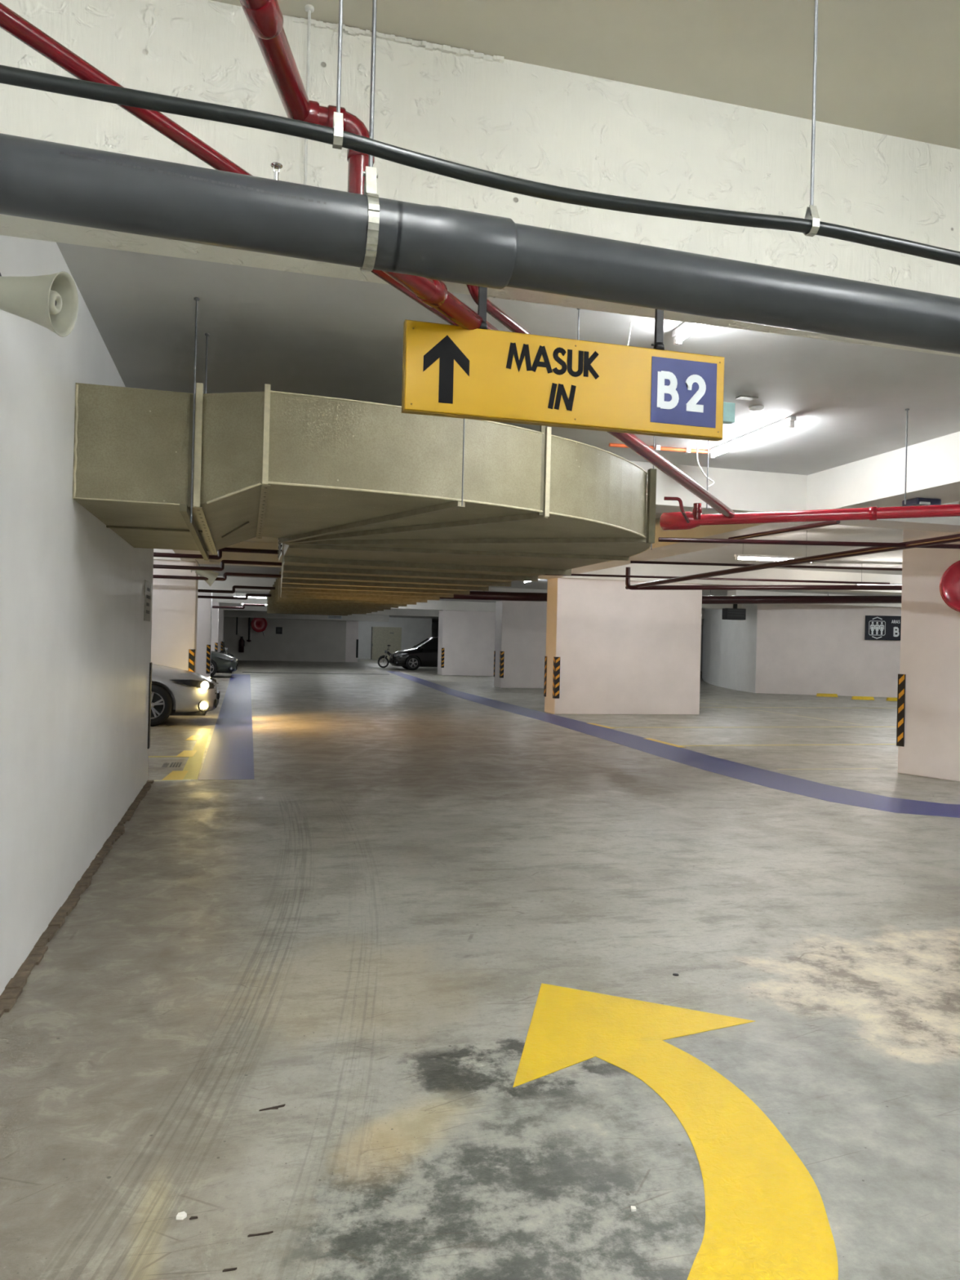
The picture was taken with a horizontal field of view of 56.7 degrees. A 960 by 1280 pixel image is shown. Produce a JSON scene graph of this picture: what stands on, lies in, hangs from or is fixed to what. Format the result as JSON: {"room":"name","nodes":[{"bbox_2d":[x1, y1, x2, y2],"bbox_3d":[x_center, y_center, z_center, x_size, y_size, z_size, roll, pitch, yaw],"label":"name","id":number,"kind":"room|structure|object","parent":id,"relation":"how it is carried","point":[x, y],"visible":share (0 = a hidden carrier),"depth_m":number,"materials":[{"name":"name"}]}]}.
{"room":"parking garage","nodes":[
{"label":"parking garage","id":0,"kind":"room"},
{"bbox_2d":[0,235,153,995],"bbox_3d":[-1.047,-0.326,-0.116,0.300,3.500,18.310,1,0,-15],"label":"wall","id":1,"kind":"structure","parent":0,"point":[75,637],"depth_m":4.30,"materials":[{"name":"white paint"}]},
{"bbox_2d":[0,271,78,337],"bbox_3d":[-1.520,-1.172,2.959,0.311,0.291,0.208,1,0,-15],"label":"loudspeaker","id":2,"kind":"object","parent":1,"relation":"attached to","point":[51,301],"visible":1,"depth_m":2.95,"materials":[{"name":"plastic"}]},
{"bbox_2d":[0,780,154,1017],"bbox_3d":[-2.205,1.403,4.853,0.077,0.022,8.100,1,0,-15],"label":"baseboard","id":3,"kind":"structure","parent":1,"relation":"attached to","point":[13,989],"depth_m":4.49,"materials":[{"name":"concrete"}]},
{"bbox_2d":[143,579,151,621],"bbox_3d":[-3.111,-0.362,8.331,0.008,0.370,0.500,1,0,-15],"label":"notice","id":4,"kind":"object","parent":1,"relation":"attached to","point":[147,610],"visible":1,"depth_m":8.28,"materials":[{"name":"metal"}]},
{"bbox_2d":[147,662,151,748],"bbox_3d":[-3.289,0.640,8.718,0.112,0.840,0.112,1,0,-15],"label":"guard","id":5,"kind":"object","parent":1,"relation":"attached to","point":[150,664],"visible":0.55,"depth_m":8.68,"materials":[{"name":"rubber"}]},
{"bbox_2d":[0,2,457,325],"bbox_3d":[-0.404,-1.250,2.880,0.041,0.041,3.450,1,0,28],"label":"pipe","id":6,"kind":"object","parent":1,"relation":"attached to","point":[11,22],"visible":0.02,"depth_m":2.07,"materials":[{"name":"metal"}]},
{"bbox_2d":[271,162,282,180],"bbox_3d":[-0.557,-1.278,2.435,0.032,0.045,0.032,1,0,-15],"label":"sprinkler","id":7,"kind":"object","parent":6,"relation":"attached to","point":[278,166],"visible":0.88,"depth_m":2.43,"materials":[{"name":"silver metal"}]},
{"bbox_2d":[222,617,346,662],"bbox_3d":[-16.157,-0.384,56.084,15.300,3.270,0.300,1,0,-15],"label":"wall","id":8,"kind":"structure","parent":0,"point":[300,640],"depth_m":56.98,"materials":[{"name":"paint"}]},
{"bbox_2d":[251,617,266,634],"bbox_3d":[-13.985,-0.869,56.328,1.000,1.253,0.330,1,0,-15],"label":"hose reel","id":9,"kind":"object","parent":8,"relation":"attached to","point":[258,624],"visible":1,"depth_m":56.20,"materials":[{"name":"rubber"}]},
{"bbox_2d":[357,617,431,659],"bbox_3d":[-7.245,-0.123,68.565,7.100,3.270,0.300,1,0,-15],"label":"wall","id":10,"kind":"structure","parent":0,"point":[415,631],"depth_m":68.75,"materials":[{"name":"white paint"}]},
{"bbox_2d":[370,626,401,659],"bbox_3d":[-7.205,0.263,68.339,2.320,2.500,0.160,1,0,-15],"label":"door","id":11,"kind":"structure","parent":10,"relation":"in","point":[381,637],"depth_m":68.29,"materials":[{"name":"paint"}]},
{"bbox_2d":[431,622,495,637],"bbox_3d":[-11.203,-0.295,79.880,37.000,3.500,0.200,1,0,-15],"label":"wall","id":12,"kind":"structure","parent":0,"point":[434,624],"depth_m":81.64,"materials":[{"name":"white paint"}]},
{"bbox_2d":[0,658,959,1279],"bbox_3d":[0.106,1.731,36.743,37.000,0.300,89.000,1,0,-15],"label":"floor","id":13,"kind":"structure","parent":0,"point":[359,935],"depth_m":3.69,"materials":[{"name":"concrete"}]},
{"bbox_2d":[151,559,198,672],"bbox_3d":[-6.900,-0.293,16.744,2.970,3.265,0.700,1,0,-15],"label":"concrete column","id":14,"kind":"structure","parent":13,"relation":"on","point":[175,601],"depth_m":16.69,"materials":[{"name":"paint"}]},
{"bbox_2d":[188,648,195,672],"bbox_3d":[-5.449,0.610,16.811,0.114,0.872,0.114,1,0,-15],"label":"guard","id":15,"kind":"object","parent":14,"relation":"attached to","point":[191,651],"visible":0.55,"depth_m":16.76,"materials":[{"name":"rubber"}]},
{"bbox_2d":[161,770,188,780],"bbox_3d":[-3.160,1.404,9.234,0.200,0.002,0.627,1,0,-13],"label":"floor marking","id":16,"kind":"object","parent":13,"relation":"on","point":[174,775],"visible":1,"depth_m":9.21,"materials":[{"name":"yellow paint"}]},
{"bbox_2d":[150,663,219,726],"bbox_3d":[-6.515,0.581,14.656,4.285,1.522,2.040,1,0,-15],"label":"car","id":17,"kind":"object","parent":13,"relation":"on","point":[175,691],"visible":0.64,"depth_m":14.30,"materials":[{"name":"paint"}]},
{"bbox_2d":[197,700,208,711],"bbox_3d":[-4.480,1.066,14.426,0.032,0.210,0.210,1,0,38],"label":"fog light","id":18,"kind":"object","parent":17,"relation":"attached to","point":[202,705],"depth_m":14.40,"materials":[{"name":"white"}]},
{"bbox_2d":[176,750,196,756],"bbox_3d":[-3.614,1.399,10.955,0.200,0.002,0.627,1,0,-13],"label":"floor marking","id":19,"kind":"object","parent":13,"relation":"on","point":[185,753],"visible":1,"depth_m":10.93,"materials":[{"name":"yellow paint"}]},
{"bbox_2d":[182,728,210,779],"bbox_3d":[-3.609,1.402,11.489,0.180,0.001,5.150,1,0,-15],"label":"floor marking","id":20,"kind":"object","parent":13,"relation":"on","point":[193,765],"visible":1,"depth_m":10.50,"materials":[{"name":"paint"}]},
{"bbox_2d":[195,591,212,677],"bbox_3d":[-9.597,-0.324,26.789,2.870,3.265,0.700,1,0,-15],"label":"concrete column","id":21,"kind":"structure","parent":13,"relation":"on","point":[204,606],"depth_m":26.76,"materials":[{"name":"paint"}]},
{"bbox_2d":[205,644,210,673],"bbox_3d":[-8.194,0.578,26.843,0.114,0.872,0.114,1,0,-15],"label":"guard","id":22,"kind":"object","parent":21,"relation":"attached to","point":[208,646],"visible":1,"depth_m":26.79,"materials":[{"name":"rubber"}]},
{"bbox_2d":[210,602,218,651],"bbox_3d":[-12.237,-0.354,36.641,2.780,3.265,0.700,1,0,-15],"label":"concrete column","id":23,"kind":"structure","parent":13,"relation":"on","point":[215,617],"depth_m":36.63,"materials":[{"name":"paint"}]},
{"bbox_2d":[217,609,223,652],"bbox_3d":[-14.823,-0.383,46.404,2.750,3.265,0.700,1,0,-15],"label":"concrete column","id":24,"kind":"structure","parent":13,"relation":"on","point":[220,631],"depth_m":46.38,"materials":[{"name":"paint"}]},
{"bbox_2d":[210,650,238,676],"bbox_3d":[-10.884,0.534,31.881,4.285,1.522,2.040,1,0,-15],"label":"car","id":25,"kind":"object","parent":13,"relation":"on","point":[220,663],"visible":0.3,"depth_m":31.54,"materials":[{"name":"paint"}]},
{"bbox_2d":[198,674,253,779],"bbox_3d":[-5.960,1.380,21.909,0.700,0.001,26.600,1,0,-15],"label":"floor marking","id":26,"kind":"object","parent":13,"relation":"on","point":[229,753],"depth_m":12.56,"materials":[{"name":"paint"}]},
{"bbox_2d":[345,620,358,662],"bbox_3d":[-8.426,-0.185,58.327,0.800,3.265,0.700,1,0,-15],"label":"concrete column","id":27,"kind":"structure","parent":13,"relation":"on","point":[352,627],"depth_m":57.98,"materials":[{"name":"paint"}]},
{"bbox_2d":[377,644,402,667],"bbox_3d":[-4.589,0.887,47.713,1.736,1.245,0.844,1,0,-19],"label":"motorcycle","id":28,"kind":"object","parent":13,"relation":"on","point":[385,651],"visible":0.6,"depth_m":47.57,"materials":[{"name":"metal"}]},
{"bbox_2d":[389,636,438,670],"bbox_3d":[-2.489,0.693,45.881,4.285,1.713,2.040,1,0,-15],"label":"car","id":29,"kind":"object","parent":13,"relation":"on","point":[424,654],"visible":0.52,"depth_m":44.95,"materials":[{"name":"paint"}]},
{"bbox_2d":[437,609,495,675],"bbox_3d":[-0.604,-0.058,39.808,2.400,3.265,0.900,1,0,-15],"label":"concrete column","id":30,"kind":"structure","parent":13,"relation":"on","point":[467,637],"depth_m":39.38,"materials":[{"name":"paint"}]},
{"bbox_2d":[493,600,546,688],"bbox_3d":[2.296,-0.022,29.972,3.500,3.265,0.800,1,0,-15],"label":"concrete column","id":31,"kind":"structure","parent":13,"relation":"on","point":[520,626],"depth_m":29.34,"materials":[{"name":"paint"}]},
{"bbox_2d":[499,651,504,677],"bbox_3d":[0.715,0.803,29.189,0.114,0.872,0.114,1,0,-15],"label":"guard","id":32,"kind":"object","parent":31,"relation":"attached to","point":[501,653],"visible":1,"depth_m":29.14,"materials":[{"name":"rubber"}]},
{"bbox_2d":[544,577,702,715],"bbox_3d":[3.136,-0.038,19.361,3.360,3.265,0.650,1,0,-15],"label":"concrete column","id":33,"kind":"structure","parent":13,"relation":"on","point":[620,650],"depth_m":19.02,"materials":[{"name":"paint"}]},
{"bbox_2d":[543,656,546,697],"bbox_3d":[1.460,0.787,19.214,0.114,0.872,0.114,1,0,-15],"label":"guard","id":34,"kind":"object","parent":33,"relation":"attached to","point":[545,657],"visible":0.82,"depth_m":19.19,"materials":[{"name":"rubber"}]},
{"bbox_2d":[552,657,559,698],"bbox_3d":[1.604,0.788,18.669,0.114,0.872,0.114,1,0,-15],"label":"guard","id":35,"kind":"object","parent":33,"relation":"attached to","point":[556,678],"visible":1,"depth_m":18.62,"materials":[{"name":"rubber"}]},
{"bbox_2d":[386,671,959,817],"bbox_3d":[0.768,1.556,25.076,3.670,0.001,35.900,1,0,-15],"label":"floor marking","id":36,"kind":"object","parent":13,"relation":"on","point":[769,779],"depth_m":10.76,"materials":[{"name":"paint"}]},
{"bbox_2d":[512,982,838,1279],"bbox_3d":[0.519,1.472,2.713,0.872,0.002,2.085,1,0,9],"label":"arrow","id":37,"kind":"object","parent":13,"relation":"on","point":[766,1219],"depth_m":2.68,"materials":[{"name":"yellow paint"}]},
{"bbox_2d":[613,726,894,728],"bbox_3d":[5.543,1.644,16.795,6.652,0.001,0.080,1,0,-16],"label":"floor marking","id":38,"kind":"object","parent":13,"relation":"on","point":[734,726],"visible":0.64,"depth_m":16.99,"materials":[{"name":"paint"}]},
{"bbox_2d":[701,702,862,724],"bbox_3d":[6.514,1.686,22.040,0.090,0.001,8.701,1,0,-15],"label":"floor marking","id":39,"kind":"object","parent":13,"relation":"on","point":[701,702],"visible":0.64,"depth_m":20.15,"materials":[{"name":"paint"}]},
{"bbox_2d":[680,743,896,746],"bbox_3d":[6.425,1.656,14.131,7.300,0.001,0.080,1,0,-15],"label":"floor marking","id":40,"kind":"object","parent":13,"relation":"on","point":[859,744],"visible":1,"depth_m":13.67,"materials":[{"name":"paint"}]},
{"bbox_2d":[777,768,878,769],"bbox_3d":[4.307,1.593,10.988,1.401,0.001,0.080,1,0,-13],"label":"floor marking","id":41,"kind":"object","parent":13,"relation":"on","point":[814,768],"visible":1,"depth_m":10.99,"materials":[{"name":"paint"}]},
{"bbox_2d":[897,528,959,782],"bbox_3d":[6.242,0.006,10.392,1.487,3.265,1.936,2,0,-34],"label":"concrete column","id":42,"kind":"structure","parent":13,"relation":"on","point":[930,633],"depth_m":10.46,"materials":[{"name":"paint"}]},
{"bbox_2d":[896,674,906,746],"bbox_3d":[5.112,0.847,10.758,0.094,0.872,0.094,2,0,-34],"label":"guard","id":43,"kind":"object","parent":42,"relation":"attached to","point":[901,677],"visible":1,"depth_m":10.73,"materials":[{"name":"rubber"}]},
{"bbox_2d":[939,560,959,612],"bbox_3d":[5.441,-0.516,9.895,0.600,0.753,0.533,1,0,24],"label":"hose reel","id":44,"kind":"object","parent":42,"relation":"attached to","point":[949,583],"visible":1,"depth_m":9.76,"materials":[{"name":"metal"}]},
{"bbox_2d":[56,242,959,622],"bbox_3d":[-1.399,-1.805,42.799,37.000,0.200,76.500,1,0,-15],"label":"ceiling","id":45,"kind":"structure","parent":0,"point":[287,331],"depth_m":5.72,"materials":[{"name":"paint"}]},
{"bbox_2d":[172,549,209,561],"bbox_3d":[-4.292,-1.681,12.727,0.500,0.420,8.190,1,0,-15],"label":"beam","id":46,"kind":"structure","parent":45,"relation":"attached to","point":[187,552],"depth_m":15.18,"materials":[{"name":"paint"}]},
{"bbox_2d":[191,560,218,586],"bbox_3d":[-5.101,-1.247,16.520,0.488,0.507,0.319,1,0,-15],"label":"loudspeaker","id":47,"kind":"object","parent":46,"relation":"attached to","point":[211,575],"visible":0.8,"depth_m":16.43,"materials":[{"name":"plastic"}]},
{"bbox_2d":[190,297,199,522],"bbox_3d":[-1.541,-1.236,4.792,0.030,1.210,0.028,1,0,-15],"label":"rod","id":48,"kind":"object","parent":45,"relation":"hanging from","point":[196,299],"visible":1,"depth_m":4.79,"materials":[{"name":"metal"}]},
{"bbox_2d":[204,333,209,393],"bbox_3d":[-1.651,-1.507,5.352,0.030,0.670,0.028,1,0,-15],"label":"rod","id":49,"kind":"object","parent":45,"relation":"hanging from","point":[206,335],"visible":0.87,"depth_m":5.35,"materials":[{"name":"metal"}]},
{"bbox_2d":[72,382,656,615],"bbox_3d":[-3.221,-1.034,17.152,4.455,0.730,25.079,1,0,-15],"label":"air duct","id":50,"kind":"object","parent":49,"relation":"hanging from","point":[361,500],"visible":0.97,"depth_m":5.37,"materials":[{"name":"metal"}]},
{"bbox_2d":[152,572,281,581],"bbox_3d":[-8.372,-1.271,15.578,9.584,0.162,0.065,1,0,-15],"label":"pipe","id":51,"kind":"object","parent":50,"relation":"attached to","point":[233,574],"visible":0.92,"depth_m":16.50,"materials":[{"name":"metal"}]},
{"bbox_2d":[153,560,281,571],"bbox_3d":[-7.704,-1.254,12.859,9.491,0.178,0.061,1,0,-15],"label":"pipe","id":52,"kind":"object","parent":50,"relation":"attached to","point":[223,562],"visible":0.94,"depth_m":13.80,"materials":[{"name":"metal"}]},
{"bbox_2d":[153,547,283,559],"bbox_3d":[-7.203,-1.244,10.819,9.422,0.166,0.059,1,0,-15],"label":"pipe","id":53,"kind":"object","parent":50,"relation":"attached to","point":[219,556],"visible":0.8,"depth_m":11.78,"materials":[{"name":"metal"}]},
{"bbox_2d":[197,585,275,593],"bbox_3d":[-9.464,-1.273,19.737,9.590,0.186,0.070,1,0,-15],"label":"pipe","id":54,"kind":"object","parent":50,"relation":"attached to","point":[234,587],"visible":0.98,"depth_m":20.70,"materials":[{"name":"metal"}]},
{"bbox_2d":[197,593,271,599],"bbox_3d":[-10.304,-1.272,22.929,9.590,0.170,0.074,1,0,-15],"label":"pipe","id":55,"kind":"object","parent":45,"relation":"hanging from","point":[246,597],"visible":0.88,"depth_m":23.88,"materials":[{"name":"metal"}]},
{"bbox_2d":[223,609,389,622],"bbox_3d":[-14.704,-1.704,55.997,18.000,0.580,0.600,1,0,-15],"label":"beam","id":56,"kind":"structure","parent":45,"relation":"attached to","point":[245,614],"depth_m":56.57,"materials":[{"name":"paint"}]},
{"bbox_2d":[212,592,704,619],"bbox_3d":[-1.043,-1.508,39.456,36.000,0.420,0.650,1,0,-15],"label":"beam","id":57,"kind":"structure","parent":45,"relation":"attached to","point":[434,605],"depth_m":38.89,"materials":[{"name":"paint"}]},
{"bbox_2d":[218,603,703,625],"bbox_3d":[-3.615,-1.537,49.223,36.000,0.420,0.650,1,0,-15],"label":"beam","id":58,"kind":"structure","parent":45,"relation":"attached to","point":[407,612],"depth_m":48.58,"materials":[{"name":"paint"}]},
{"bbox_2d":[461,418,465,506],"bbox_3d":[-0.091,-1.290,5.143,0.024,1.030,0.023,1,0,-15],"label":"rod","id":59,"kind":"object","parent":45,"relation":"hanging from","point":[464,419],"visible":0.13,"depth_m":5.14,"materials":[{"name":"metal"}]},
{"bbox_2d":[198,575,742,609],"bbox_3d":[1.554,-1.479,29.592,36.000,0.420,0.650,1,0,-15],"label":"beam","id":60,"kind":"structure","parent":45,"relation":"attached to","point":[227,584],"depth_m":27.09,"materials":[{"name":"paint"}]},
{"bbox_2d":[153,541,902,595],"bbox_3d":[4.202,-1.450,19.535,36.000,0.420,0.650,1,0,-15],"label":"beam","id":61,"kind":"structure","parent":45,"relation":"attached to","point":[636,569],"depth_m":19.35,"materials":[{"name":"paint"}]},
{"bbox_2d":[608,443,707,453],"bbox_3d":[1.622,-1.732,8.049,0.952,0.042,0.074,1,0,-14],"label":"conduit","id":62,"kind":"object","parent":45,"relation":"attached to","point":[686,451],"visible":0.76,"depth_m":8.06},
{"bbox_2d":[671,322,705,345],"bbox_3d":[1.284,-1.732,4.521,0.050,0.082,1.240,1,0,-15],"label":"tube light","id":63,"kind":"object","parent":45,"relation":"attached to","point":[685,330],"visible":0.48,"depth_m":5.00,"materials":[{"name":"white"}]},
{"bbox_2d":[629,460,807,514],"bbox_3d":[-3.727,-1.685,7.597,14.580,0.420,0.500,1,0,-15],"label":"beam","id":64,"kind":"structure","parent":45,"relation":"attached to","point":[740,491],"depth_m":9.02,"materials":[{"name":"paint"}]},
{"bbox_2d":[723,401,735,424],"bbox_3d":[1.677,-1.662,6.383,0.310,0.190,0.060,1,0,-15],"label":"exit sign","id":65,"kind":"object","parent":45,"relation":"hanging from","point":[728,407],"visible":0.31,"depth_m":6.38,"materials":[{"name":"plastic"}]},
{"bbox_2d":[721,604,746,620],"bbox_3d":[8.417,-1.092,29.456,0.720,0.840,0.310,1,0,-15],"label":"box unit","id":66,"kind":"object","parent":45,"relation":"hanging from","point":[735,613],"visible":0.94,"depth_m":29.32,"materials":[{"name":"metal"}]},
{"bbox_2d":[735,395,758,400],"bbox_3d":[1.925,-1.745,6.411,0.140,0.012,0.070,1,0,-15],"label":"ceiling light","id":67,"kind":"object","parent":45,"relation":"attached to","point":[740,397],"visible":1,"depth_m":6.39,"materials":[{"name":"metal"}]},
{"bbox_2d":[537,431,959,577],"bbox_3d":[3.109,-1.504,11.672,0.720,0.420,14.000,1,0,-15],"label":"beam","id":68,"kind":"structure","parent":45,"relation":"attached to","point":[933,465],"depth_m":8.39,"materials":[{"name":"paint"}]},
{"bbox_2d":[902,497,941,506],"bbox_3d":[4.044,-1.253,8.134,0.260,0.060,0.220,1,0,-15],"label":"ceiling speaker","id":69,"kind":"object","parent":68,"relation":"attached to","point":[915,501],"visible":0.73,"depth_m":8.06,"materials":[{"name":"plastic"}]},
{"bbox_2d":[708,416,796,458],"bbox_3d":[2.272,-1.698,7.522,0.050,0.082,1.280,1,0,-15],"label":"tube light","id":70,"kind":"object","parent":45,"relation":"attached to","point":[790,420],"visible":0.94,"depth_m":7.42,"materials":[{"name":"white"}]},
{"bbox_2d":[733,530,813,562],"bbox_3d":[4.402,-1.416,13.274,1.250,0.482,0.050,1,0,-8],"label":"tube light","id":71,"kind":"object","parent":45,"relation":"hanging from","point":[748,556],"visible":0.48,"depth_m":13.23,"materials":[{"name":"white"}]},
{"bbox_2d":[836,501,959,532],"bbox_3d":[14.023,-1.235,12.271,20.700,0.420,0.500,1,0,-15],"label":"beam","id":72,"kind":"structure","parent":45,"relation":"attached to","point":[944,524],"depth_m":9.69,"materials":[{"name":"paint"}]},
{"bbox_2d":[904,408,909,504],"bbox_3d":[3.173,-1.365,6.622,0.030,0.710,0.028,1,0,-15],"label":"rod","id":73,"kind":"object","parent":45,"relation":"hanging from","point":[907,409],"visible":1,"depth_m":6.62,"materials":[{"name":"metal"}]},
{"bbox_2d":[659,503,959,530],"bbox_3d":[3.333,-0.946,6.529,4.051,0.150,0.150,1,0,26],"label":"pipe","id":74,"kind":"object","parent":73,"relation":"hanging from","point":[668,521],"visible":0.96,"depth_m":6.87,"materials":[{"name":"metal"}]},
{"bbox_2d":[302,99,734,518],"bbox_3d":[0.796,-1.256,4.796,0.210,0.496,5.297,1,0,29],"label":"pipe","id":75,"kind":"object","parent":74,"relation":"attached to","point":[434,294],"visible":0.5,"depth_m":2.96,"materials":[{"name":"metal"}]},
{"bbox_2d":[239,0,311,120],"bbox_3d":[-0.534,-1.508,1.586,0.084,0.084,1.926,1,0,1],"label":"pipe","id":76,"kind":"object","parent":75,"relation":"attached to","point":[264,18],"visible":0.86,"depth_m":2.24,"materials":[{"name":"metal"}]},
{"bbox_2d":[663,496,689,523],"bbox_3d":[1.586,-1.027,7.005,0.360,0.168,0.117,2,0,-45],"label":"pipe","id":77,"kind":"object","parent":74,"relation":"attached to","point":[665,498],"visible":1,"depth_m":6.91,"materials":[{"name":"metal"}]},
{"bbox_2d":[692,502,702,519],"bbox_3d":[1.770,-1.047,7.246,0.076,0.130,0.076,1,0,-15],"label":"pipe","id":78,"kind":"object","parent":74,"relation":"on","point":[696,510],"visible":1,"depth_m":7.22,"materials":[{"name":"metal"}]},
{"bbox_2d":[625,533,959,589],"bbox_3d":[3.707,-0.927,10.694,0.076,0.082,10.411,1,0,-12],"label":"pipe","id":79,"kind":"object","parent":74,"relation":"attached to","point":[951,538],"visible":0.97,"depth_m":10.10,"materials":[{"name":"metal"}]},
{"bbox_2d":[544,573,889,584],"bbox_3d":[3.343,-1.018,14.584,6.894,0.036,0.036,1,0,-3],"label":"pipe","id":80,"kind":"object","parent":79,"relation":"attached to","point":[573,575],"visible":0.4,"depth_m":14.61,"materials":[{"name":"metal"}]},
{"bbox_2d":[625,567,902,590],"bbox_3d":[5.843,-0.983,14.475,6.893,0.389,0.088,1,0,15],"label":"pipe","id":81,"kind":"object","parent":79,"relation":"attached to","point":[628,584],"visible":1,"depth_m":14.77,"materials":[{"name":"metal"}]},
{"bbox_2d":[630,560,902,570],"bbox_3d":[4.591,-0.996,12.161,5.102,0.036,0.038,1,0,-2],"label":"pipe","id":82,"kind":"object","parent":79,"relation":"attached to","point":[631,562],"visible":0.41,"depth_m":12.11,"materials":[{"name":"metal"}]},
{"bbox_2d":[657,537,959,548],"bbox_3d":[3.572,-0.933,8.641,3.668,0.044,0.046,1,0,0],"label":"pipe","id":83,"kind":"object","parent":79,"relation":"attached to","point":[660,539],"visible":0.93,"depth_m":8.63,"materials":[{"name":"metal"}]},
{"bbox_2d":[728,520,839,539],"bbox_3d":[2.890,-1.050,8.591,0.044,0.044,1.577,1,0,-20],"label":"pipe","id":84,"kind":"object","parent":83,"relation":"attached to","point":[826,522],"visible":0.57,"depth_m":8.45,"materials":[{"name":"metal"}]},
{"bbox_3d":[0.099,-1.423,20.186,0.060,0.650,0.057,1,0,-15],"label":"rod","id":85,"kind":"object","parent":45,"relation":"hanging from","visible":0},
{"bbox_2d":[439,591,901,604],"bbox_3d":[4.782,-1.041,21.421,12.905,0.535,0.200,1,0,-15],"label":"drain pipe","id":86,"kind":"object","parent":85,"relation":"hanging from","point":[473,595],"visible":0.7,"depth_m":21.82,"materials":[{"name":"metal"}]},
{"bbox_2d":[210,0,959,149],"bbox_3d":[9.969,-1.908,-0.354,37.000,0.200,12.250,1,0,-15],"label":"ceiling","id":87,"kind":"structure","parent":0,"point":[886,67],"depth_m":3.02,"materials":[{"name":"paint"}]},
{"bbox_2d":[303,4,314,185],"bbox_3d":[-0.561,-1.724,2.887,0.030,0.660,0.028,1,0,-15],"label":"rod","id":88,"kind":"object","parent":87,"relation":"hanging from","point":[308,8],"visible":0.81,"depth_m":2.88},
{"bbox_2d":[332,0,343,149],"bbox_3d":[-0.289,-1.547,1.884,0.019,1.008,0.039,1,0,-15],"label":"hanger","id":89,"kind":"object","parent":87,"relation":"hanging from","point":[338,126],"visible":0.96,"depth_m":1.88,"materials":[{"name":"metal"}]},
{"bbox_2d":[0,64,959,265],"bbox_3d":[1.528,-0.992,2.364,5.890,0.127,0.031,1,0,-15],"label":"conduit","id":90,"kind":"object","parent":89,"relation":"hanging from","point":[9,75],"visible":0.99,"depth_m":1.93,"materials":[{"name":"plastic"}]},
{"bbox_2d":[360,0,379,271],"bbox_3d":[-0.263,-1.485,2.201,0.036,1.128,0.180,1,0,-15],"label":"hanger","id":91,"kind":"object","parent":87,"relation":"hanging from","point":[370,174],"visible":0.81,"depth_m":2.18,"materials":[{"name":"metal"}]},
{"bbox_2d":[0,133,959,354],"bbox_3d":[3.383,-0.851,3.163,9.893,0.331,0.170,1,0,-15],"label":"drain pipe","id":92,"kind":"object","parent":91,"relation":"hanging from","point":[40,180],"visible":1,"depth_m":2.18,"materials":[{"name":"grey plastic"}]},
{"bbox_2d":[293,16,504,62],"bbox_3d":[-0.268,-2.033,3.022,0.722,0.023,0.027,1,0,-15],"label":"plaster","id":93,"kind":"object","parent":87,"relation":"attached to","point":[352,31],"visible":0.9,"depth_m":3.02,"materials":[{"name":"paint"}]},
{"bbox_2d":[0,0,959,356],"bbox_3d":[11.784,-1.470,6.459,28.000,0.740,0.500,1,0,-15],"label":"beam","id":94,"kind":"structure","parent":87,"relation":"attached to","point":[533,122],"depth_m":3.15,"materials":[{"name":"paint"}]},
{"bbox_2d":[466,284,530,333],"bbox_3d":[0.207,-1.332,3.755,0.053,0.159,1.244,1,0,28],"label":"pipe","id":95,"kind":"object","parent":94,"relation":"attached to","point":[493,310],"visible":0.2,"depth_m":3.46,"materials":[{"name":"metal"}]},
{"bbox_2d":[401,286,724,441],"bbox_3d":[0.340,-1.093,3.312,1.257,0.596,0.046,1,0,-15],"label":"hanging sign","id":96,"kind":"object","parent":94,"relation":"hanging from","point":[483,373],"visible":1,"depth_m":3.28,"materials":[{"name":"yellow"}]},
{"bbox_2d":[803,0,819,236],"bbox_3d":[0.822,-1.506,2.177,0.019,1.032,0.039,1,0,-15],"label":"hanger","id":97,"kind":"object","parent":87,"relation":"hanging from","point":[811,213],"visible":0.89,"depth_m":2.17,"materials":[{"name":"metal"}]},
{"bbox_2d":[700,625,702,671],"bbox_3d":[18.134,0.288,41.485,0.200,3.500,89.000,1,0,-15],"label":"wall","id":98,"kind":"structure","parent":0,"point":[701,647],"depth_m":56.48,"materials":[{"name":"white paint"}]},
{"bbox_2d":[702,604,757,693],"bbox_3d":[10.054,0.190,37.082,0.975,3.270,14.624,1,0,7],"label":"wall","id":99,"kind":"structure","parent":0,"point":[729,646],"depth_m":32.59,"materials":[{"name":"white paint"}]},
{"bbox_2d":[755,604,901,697],"bbox_3d":[14.664,0.275,29.237,10.856,3.270,0.382,1,0,8],"label":"wall","id":100,"kind":"structure","parent":0,"point":[802,649],"depth_m":29.51,"materials":[{"name":"paint"}]},
{"bbox_2d":[727,590,901,607],"bbox_3d":[13.824,-1.226,29.126,12.500,0.330,0.500,1,0,-15],"label":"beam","id":101,"kind":"structure","parent":100,"relation":"attached to","point":[731,593],"depth_m":27.93,"materials":[{"name":"paint"}]},
{"bbox_2d":[864,615,901,640],"bbox_3d":[13.418,-0.391,29.152,1.512,0.800,0.046,1,0,8],"label":"sign","id":102,"kind":"object","parent":100,"relation":"attached to","point":[877,627],"visible":0.84,"depth_m":29.17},
{"bbox_3d":[-17.829,-0.624,32.014,0.200,3.500,89.000,1,0,-15],"label":"wall","id":103,"kind":"structure","parent":0,"visible":0},
{"bbox_2d":[212,603,265,608],"bbox_3d":[-12.392,-1.305,30.858,9.590,0.200,0.084,1,0,-15],"label":"pipe","id":104,"kind":"object","parent":103,"relation":"attached to","point":[244,604],"visible":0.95,"depth_m":31.83,"materials":[{"name":"metal"}]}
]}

